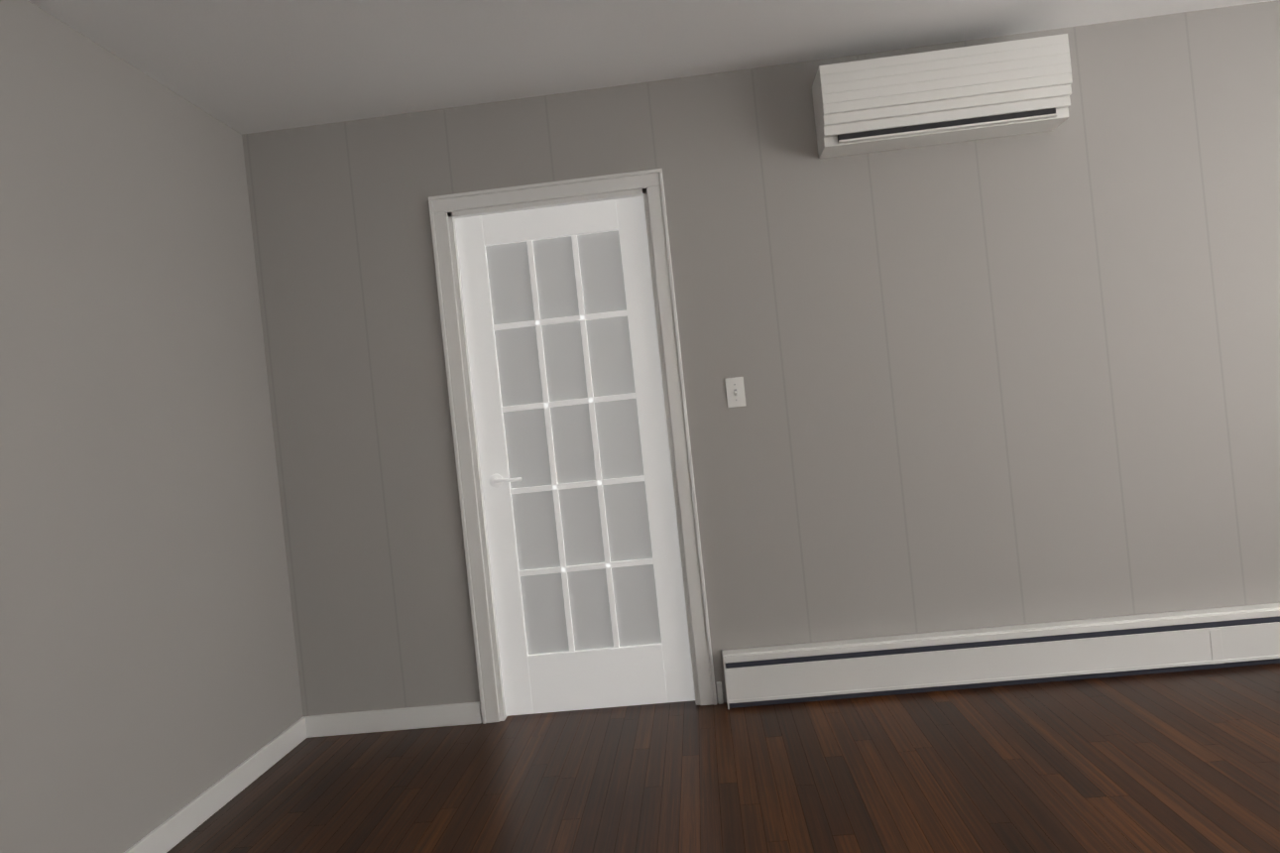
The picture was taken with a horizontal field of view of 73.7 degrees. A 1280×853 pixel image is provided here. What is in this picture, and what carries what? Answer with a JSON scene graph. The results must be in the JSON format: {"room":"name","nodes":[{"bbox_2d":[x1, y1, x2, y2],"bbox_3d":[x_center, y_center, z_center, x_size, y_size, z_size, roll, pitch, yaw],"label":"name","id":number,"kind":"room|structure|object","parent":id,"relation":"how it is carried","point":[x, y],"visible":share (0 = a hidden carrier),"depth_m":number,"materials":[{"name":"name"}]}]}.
{"room":"empty room","nodes":[
{"label":"empty room","id":0,"kind":"room"},
{"bbox_2d":[0,0,302,852],"bbox_3d":[-1.677,0.064,1.416,0.140,2.440,4.070,-6,0,4],"label":"wall","id":1,"kind":"structure","parent":0,"point":[149,674],"depth_m":2.54,"materials":[{"name":"grey paint"}]},
{"bbox_2d":[123,716,306,852],"bbox_3d":[-1.479,1.227,1.413,0.014,0.085,4.070,-6,0,4],"label":"baseboard","id":2,"kind":"structure","parent":1,"relation":"attached to","point":[173,831],"depth_m":2.76,"materials":[{"name":"white wood"}]},
{"bbox_2d":[28,0,1276,134],"bbox_3d":[-0.804,-1.307,-1.724,8.060,0.120,10.480,-6,0,4],"label":"ceiling","id":3,"kind":"structure","parent":0,"point":[245,66],"depth_m":2.94,"materials":[{"name":"white paint"}]},
{"bbox_2d":[166,663,1279,852],"bbox_3d":[0.884,1.092,-1.811,5.190,0.120,10.480,-6,0,4],"label":"floor","id":4,"kind":"structure","parent":0,"point":[1182,761],"depth_m":2.61,"materials":[{"name":"brown wood"}]},
{"bbox_2d":[241,0,1279,721],"bbox_3d":[1.024,-0.220,3.349,5.310,2.440,0.140,-6,0,4],"label":"wall","id":5,"kind":"structure","parent":0,"point":[1017,379],"depth_m":3.29,"materials":[{"name":"grey paint"}]},
{"bbox_2d":[302,681,723,737],"bbox_3d":[-0.517,1.123,3.383,1.690,0.085,0.014,-6,0,4],"label":"baseboard","id":6,"kind":"structure","parent":5,"relation":"attached to","point":[429,716],"depth_m":3.41,"materials":[{"name":"white wood"}]},
{"bbox_2d":[428,168,716,723],"bbox_3d":[-0.264,0.086,3.425,0.930,2.095,0.160,-6,0,4],"label":"door frame","id":7,"kind":"structure","parent":5,"relation":"attached to","point":[441,206],"depth_m":3.36,"materials":[{"name":"white wood"}]},
{"bbox_2d":[455,196,695,715],"bbox_3d":[-0.262,0.125,3.391,0.760,2.002,0.088,-6,0,4],"label":"french door","id":8,"kind":"structure","parent":5,"relation":"in","point":[573,444],"depth_m":3.41,"materials":[{"name":"white paint"}]},
{"bbox_2d":[724,376,745,407],"bbox_3d":[0.371,-0.133,3.310,0.070,0.115,0.022,-6,0,4],"label":"light switch","id":9,"kind":"object","parent":5,"relation":"attached to","point":[735,390],"visible":1,"depth_m":3.31,"materials":[{"name":"white plastic"}]},
{"bbox_2d":[812,33,1072,158],"bbox_3d":[1.121,-1.217,3.164,0.910,0.284,0.200,-6,0,4],"label":"air conditioner","id":10,"kind":"object","parent":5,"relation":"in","point":[957,94],"visible":1,"depth_m":3.08,"materials":[{"name":"white plastic"}]},
{"bbox_2d":[721,601,1279,708],"bbox_3d":[1.971,0.804,3.186,3.312,0.207,0.082,-6,0,4],"label":"baseboard heater","id":11,"kind":"object","parent":5,"relation":"attached to","point":[1159,642],"visible":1,"depth_m":3.19,"materials":[{"name":"white metal"}]}
]}

